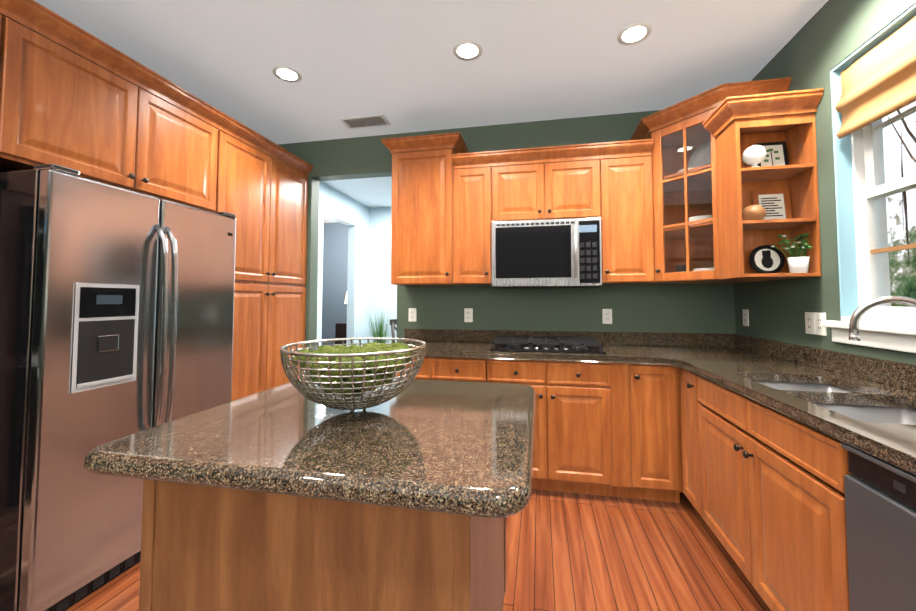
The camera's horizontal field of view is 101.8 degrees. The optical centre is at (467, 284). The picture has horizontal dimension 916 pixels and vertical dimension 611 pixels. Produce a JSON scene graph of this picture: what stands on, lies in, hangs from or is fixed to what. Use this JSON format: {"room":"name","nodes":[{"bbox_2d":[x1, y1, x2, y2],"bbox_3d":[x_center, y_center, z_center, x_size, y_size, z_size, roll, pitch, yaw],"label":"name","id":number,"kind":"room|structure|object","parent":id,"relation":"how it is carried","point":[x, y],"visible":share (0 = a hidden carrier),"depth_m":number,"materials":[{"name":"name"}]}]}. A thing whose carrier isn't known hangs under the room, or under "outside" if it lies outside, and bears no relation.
{"room":"kitchen","nodes":[
{"label":"kitchen","id":0,"kind":"room"},
{"bbox_2d":[0,0,225,211],"bbox_3d":[-2.057,0.087,2.014,0.684,2.502,1.024,0,-2,11],"label":"upper cabinet","id":1,"kind":"object","parent":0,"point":[87,105],"visible":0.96,"depth_m":1.81,"materials":[{"name":"brown wood"}]},
{"bbox_2d":[317,181,368,346],"bbox_3d":[-1.858,0.085,4.808,0.120,2.740,2.310,0,-2,11],"label":"wall","id":2,"kind":"structure","parent":0,"point":[354,254],"depth_m":5.72,"materials":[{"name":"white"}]},
{"bbox_2d":[369,207,396,342],"bbox_3d":[0.611,0.117,5.585,4.670,2.740,0.120,0,-2,11],"label":"wall","id":3,"kind":"structure","parent":0,"point":[382,295],"depth_m":5.93,"materials":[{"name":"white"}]},
{"bbox_2d":[66,489,770,610],"bbox_3d":[-0.593,1.312,0.177,4.490,0.100,6.190,0,-2,11],"label":"floor","id":4,"kind":"structure","parent":0,"point":[567,551],"depth_m":1.77,"materials":[{"name":"brown wood"}]},
{"bbox_2d":[0,0,10,37],"bbox_3d":[-2.229,0.050,1.131,0.684,2.502,0.774,0,-2,11],"label":"tall cabinet","id":5,"kind":"object","parent":4,"relation":"on","point":[4,4],"visible":1,"depth_m":1.50,"materials":[{"name":"brown wood"}]},
{"bbox_2d":[0,164,235,610],"bbox_3d":[-1.915,0.441,1.926,0.941,1.787,0.915,0,-2,11],"label":"refrigerator","id":6,"kind":"object","parent":4,"relation":"on","point":[116,312],"visible":0.79,"depth_m":1.56,"materials":[{"name":"silver metal"}]},
{"bbox_2d":[214,115,313,400],"bbox_3d":[-1.865,0.128,3.001,0.684,2.502,0.986,0,-2,11],"label":"pantry cabinet","id":7,"kind":"object","parent":4,"relation":"on","point":[262,189],"visible":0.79,"depth_m":2.90,"materials":[{"name":"brown wood"}]},
{"bbox_2d":[139,479,505,610],"bbox_3d":[-0.311,0.879,1.224,0.808,0.853,0.843,0,-2,11],"label":"kitchen island","id":8,"kind":"object","parent":4,"relation":"on","point":[206,548],"visible":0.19,"depth_m":0.83,"materials":[{"name":"brown wood"}]},
{"bbox_2d":[83,377,535,517],"bbox_3d":[-0.315,0.424,1.202,1.047,0.050,0.925,0,-2,11],"label":"island countertop","id":9,"kind":"structure","parent":8,"relation":"on","point":[459,447],"depth_m":0.87,"materials":[{"name":"brown stone"}]},
{"bbox_2d":[280,337,425,412],"bbox_3d":[-0.351,0.294,1.177,0.438,0.208,0.438,0,-2,11],"label":"wire bowl","id":10,"kind":"object","parent":9,"relation":"on","point":[352,374],"visible":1,"depth_m":1.05,"materials":[{"name":"silver metal"}]},
{"bbox_2d":[396,357,487,382],"bbox_3d":[-0.203,0.941,2.830,0.785,0.864,0.620,0,-2,11],"label":"base cabinet","id":11,"kind":"object","parent":4,"relation":"on","point":[432,368],"depth_m":2.51,"materials":[{"name":"brown wood"}]},
{"bbox_2d":[488,359,623,497],"bbox_3d":[0.595,0.935,2.676,0.840,0.864,0.620,0,-2,11],"label":"base cabinet","id":12,"kind":"object","parent":4,"relation":"on","point":[609,429],"depth_m":2.35,"materials":[{"name":"brown wood"}]},
{"bbox_2d":[400,341,679,364],"bbox_3d":[0.351,0.483,2.719,1.950,0.040,0.668,0,-2,11],"label":"countertop","id":13,"kind":"structure","parent":12,"relation":"on","point":[631,354],"depth_m":2.47,"materials":[{"name":"brown stone"}]},
{"bbox_2d":[490,336,605,353],"bbox_3d":[0.574,0.433,2.731,0.760,0.058,0.520,0,-2,11],"label":"gas cooktop","id":14,"kind":"object","parent":13,"relation":"in","point":[550,344],"visible":1,"depth_m":2.61,"materials":[{"name":"black metal"}]},
{"bbox_2d":[624,363,682,502],"bbox_3d":[1.180,0.930,2.562,0.353,0.864,0.620,0,-2,11],"label":"base cabinet","id":15,"kind":"object","parent":4,"relation":"on","point":[652,399],"depth_m":2.26,"materials":[{"name":"brown wood"}]},
{"bbox_2d":[680,367,839,558],"bbox_3d":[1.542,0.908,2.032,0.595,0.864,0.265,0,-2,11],"label":"base cabinet","id":16,"kind":"object","parent":4,"relation":"on","point":[763,489],"depth_m":1.45,"materials":[{"name":"brown wood"}]},
{"bbox_2d":[660,346,915,474],"bbox_3d":[1.340,0.423,1.305,0.709,0.040,3.068,0,-2,11],"label":"countertop","id":17,"kind":"structure","parent":16,"relation":"on","point":[739,371],"depth_m":1.40,"materials":[{"name":"brown stone"}]},
{"bbox_2d":[755,381,915,437],"bbox_3d":[1.396,0.550,1.387,0.417,0.202,0.767,0,-2,11],"label":"sink","id":18,"kind":"object","parent":17,"relation":"in","point":[891,415],"visible":0.02,"depth_m":1.38,"materials":[{"name":"silver metal"}]},
{"bbox_2d":[849,296,915,340],"bbox_3d":[1.554,0.221,1.316,0.235,0.364,0.181,0,-2,11],"label":"sink faucet","id":19,"kind":"object","parent":17,"relation":"on","point":[859,313],"visible":1,"depth_m":1.39,"materials":[{"name":"silver metal"}]},
{"bbox_2d":[841,443,915,610],"bbox_3d":[1.268,0.852,0.662,0.596,0.859,0.597,0,-2,11],"label":"dishwasher","id":20,"kind":"object","parent":4,"relation":"on","point":[880,499],"visible":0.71,"depth_m":0.92,"materials":[{"name":"silver metal"}]},
{"bbox_2d":[34,0,827,222],"bbox_3d":[-0.864,-1.451,2.068,6.200,0.100,9.570,0,-2,11],"label":"ceiling","id":21,"kind":"structure","parent":0,"point":[400,66],"depth_m":2.25,"materials":[{"name":"white paint"}]},
{"bbox_2d":[272,66,301,81],"bbox_3d":[-1.187,-1.383,2.449,0.175,0.003,0.175,2,-3,-34],"label":"recessed light","id":22,"kind":"object","parent":21,"relation":"in","point":[285,73],"depth_m":2.45,"materials":[{"name":"white"}]},
{"bbox_2d":[340,114,390,128],"bbox_3d":[-0.847,-1.353,3.096,0.380,0.009,0.170,0,-2,11],"label":"ceiling vent","id":23,"kind":"object","parent":21,"relation":"in","point":[366,121],"visible":1,"depth_m":3.08,"materials":[{"name":"white metal"}]},
{"bbox_2d":[453,40,481,60],"bbox_3d":[0.001,-1.393,2.219,0.175,0.003,0.175,2,-3,-34],"label":"recessed light","id":24,"kind":"object","parent":21,"relation":"in","point":[467,50],"depth_m":2.21,"materials":[{"name":"white"}]},
{"bbox_2d":[617,22,651,44],"bbox_3d":[0.932,-1.399,2.079,0.175,0.003,0.175,2,-3,-34],"label":"recessed light","id":25,"kind":"object","parent":21,"relation":"in","point":[630,34],"depth_m":2.07,"materials":[{"name":"white"}]},
{"bbox_2d":[278,110,733,374],"bbox_3d":[-0.053,0.018,3.220,4.170,2.740,0.120,0,-2,11],"label":"wall","id":26,"kind":"structure","parent":0,"point":[660,308],"depth_m":3.07,"materials":[{"name":"green paint"}]},
{"bbox_2d":[408,308,415,321],"bbox_3d":[-0.477,0.263,3.227,0.072,0.116,0.008,0,-2,11],"label":"electrical outlet plate","id":27,"kind":"object","parent":26,"relation":"attached to","point":[412,311],"depth_m":3.22,"materials":[{"name":"white plastic"}]},
{"bbox_2d":[389,140,464,285],"bbox_3d":[-0.328,-0.532,3.059,0.500,1.075,0.340,0,-2,11],"label":"upper cabinet","id":28,"kind":"object","parent":26,"relation":"attached to","point":[422,174],"depth_m":2.89,"materials":[{"name":"brown wood"}]},
{"bbox_2d":[464,308,472,321],"bbox_3d":[0.009,0.259,3.133,0.072,0.116,0.008,0,-2,11],"label":"electrical outlet plate","id":29,"kind":"object","parent":26,"relation":"attached to","point":[468,312],"depth_m":3.13,"materials":[{"name":"white plastic"}]},
{"bbox_2d":[453,160,492,285],"bbox_3d":[0.066,-0.453,2.979,0.299,0.910,0.340,0,-2,11],"label":"upper cabinet","id":30,"kind":"object","parent":26,"relation":"attached to","point":[453,198],"depth_m":2.82,"materials":[{"name":"brown wood"}]},
{"bbox_2d":[493,152,604,221],"bbox_3d":[0.596,-0.689,2.886,0.779,0.445,0.340,0,-2,11],"label":"upper cabinet","id":31,"kind":"object","parent":26,"relation":"attached to","point":[527,188],"depth_m":2.72,"materials":[{"name":"brown wood"}]},
{"bbox_2d":[492,218,601,287],"bbox_3d":[0.586,-0.217,2.816,0.769,0.480,0.441,0,-2,11],"label":"microwave","id":32,"kind":"object","parent":31,"relation":"attached to","point":[560,253],"visible":1,"depth_m":2.65,"materials":[{"name":"silver metal"}]},
{"bbox_2d":[404,329,731,346],"bbox_3d":[0.707,0.423,2.982,2.550,0.099,0.020,0,-2,11],"label":"backsplash","id":33,"kind":"structure","parent":26,"relation":"attached to","point":[605,338],"depth_m":2.90,"materials":[{"name":"brown stone"}]},
{"bbox_2d":[602,309,611,323],"bbox_3d":[1.099,0.250,2.921,0.072,0.116,0.008,0,-2,11],"label":"electrical outlet plate","id":34,"kind":"object","parent":26,"relation":"attached to","point":[606,313],"depth_m":2.92,"materials":[{"name":"white plastic"}]},
{"bbox_2d":[601,148,653,284],"bbox_3d":[1.150,-0.462,2.769,0.348,0.910,0.340,0,-2,11],"label":"upper cabinet","id":35,"kind":"object","parent":26,"relation":"attached to","point":[627,237],"depth_m":2.60,"materials":[{"name":"brown wood"}]},
{"bbox_2d":[630,77,790,283],"bbox_3d":[1.565,-0.591,2.507,0.706,1.147,0.706,0,-2,11],"label":"upper cabinet","id":36,"kind":"object","parent":26,"relation":"attached to","point":[685,214],"visible":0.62,"depth_m":2.52,"materials":[{"name":"maple wood"},{"name":"clear glass"}]},
{"bbox_2d":[734,0,915,364],"bbox_3d":[1.513,-0.124,-0.173,0.200,2.740,6.190,0,-2,11],"label":"wall","id":37,"kind":"structure","parent":0,"point":[821,44],"depth_m":1.90,"materials":[{"name":"green paint"}]},
{"bbox_2d":[742,309,748,325],"bbox_3d":[1.949,0.233,2.607,0.008,0.116,0.072,0,-2,11],"label":"electrical outlet plate","id":38,"kind":"object","parent":37,"relation":"attached to","point":[745,311],"depth_m":2.60,"materials":[{"name":"white plastic"}]},
{"bbox_2d":[703,88,823,278],"bbox_3d":[1.611,-0.510,2.045,0.440,0.947,0.298,0,-2,11],"label":"corner shelf unit","id":39,"kind":"object","parent":37,"relation":"attached to","point":[767,192],"visible":1,"depth_m":2.04,"materials":[{"name":"brown wood"}]},
{"bbox_2d":[805,312,826,335],"bbox_3d":[1.821,0.206,1.948,0.008,0.116,0.147,0,-2,11],"label":"electrical outlet plate","id":40,"kind":"object","parent":37,"relation":"attached to","point":[813,323],"depth_m":1.95,"materials":[{"name":"white plastic"}]},
{"bbox_2d":[732,334,915,391],"bbox_3d":[1.678,0.351,1.243,0.020,0.099,3.068,0,-2,11],"label":"backsplash","id":41,"kind":"structure","parent":37,"relation":"attached to","point":[894,373],"depth_m":1.78,"materials":[{"name":"brown stone"}]},
{"bbox_2d":[820,320,915,352],"bbox_3d":[1.711,0.206,1.279,0.120,0.102,1.160,0,-2,11],"label":"window sill","id":42,"kind":"structure","parent":37,"relation":"attached to","point":[902,338],"depth_m":1.56,"materials":[{"name":"white wood"}]},
{"bbox_2d":[830,3,915,325],"bbox_3d":[1.788,-0.463,1.292,0.194,1.240,1.040,0,-2,11],"label":"window","id":43,"kind":"structure","parent":37,"relation":"in","point":[873,81],"depth_m":1.72,"materials":[{"name":"white wood"}]},
{"bbox_2d":[835,16,915,138],"bbox_3d":[1.717,-0.881,1.323,0.050,0.341,0.980,0,-2,11],"label":"roman shade","id":44,"kind":"object","parent":43,"relation":"attached to","point":[871,86],"depth_m":1.60,"materials":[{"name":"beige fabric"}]},
{"bbox_3d":[-0.273,1.513,4.985,6.200,0.100,3.380,0,-2,11],"label":"floor","id":45,"kind":"structure","parent":0,"visible":0},
{"bbox_2d":[335,294,346,345],"bbox_3d":[-1.980,0.796,6.509,0.440,1.461,0.500,0,-2,11],"label":"lamp","id":46,"kind":"object","parent":45,"relation":"on","point":[340,330],"visible":0.08,"depth_m":6.29,"materials":[{"name":"black wood"}]},
{"bbox_2d":[366,309,394,342],"bbox_3d":[-1.258,0.909,5.475,0.668,1.149,0.640,0,-2,11],"label":"potted grass plant","id":47,"kind":"object","parent":45,"relation":"on","point":[380,331],"visible":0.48,"depth_m":5.58,"materials":[{"name":"green plant"}]},
{"bbox_2d":[390,319,396,342],"bbox_3d":[-0.666,0.946,4.708,0.480,1.010,0.420,-1,-3,31],"label":"dining chair","id":48,"kind":"object","parent":45,"relation":"on","point":[393,322],"visible":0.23,"depth_m":4.66,"materials":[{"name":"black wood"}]},
{"label":"outside","id":49,"kind":"structure","parent":0,"visible":0},
{"bbox_2d":[882,101,915,306],"bbox_3d":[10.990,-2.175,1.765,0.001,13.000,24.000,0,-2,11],"label":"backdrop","id":50,"kind":"structure","parent":49,"point":[903,225],"depth_m":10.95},
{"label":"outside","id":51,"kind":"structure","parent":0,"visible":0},
{"label":"lawn","id":52,"kind":"structure","parent":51,"visible":0},
{"bbox_2d":[887,110,915,162],"bbox_3d":[8.408,-2.687,7.036,2.298,9.267,3.332,0,-2,11],"label":"tree","id":53,"kind":"object","parent":52,"relation":"on","point":[913,138],"depth_m":7.18,"materials":[{"name":"brown plant"}]}
]}

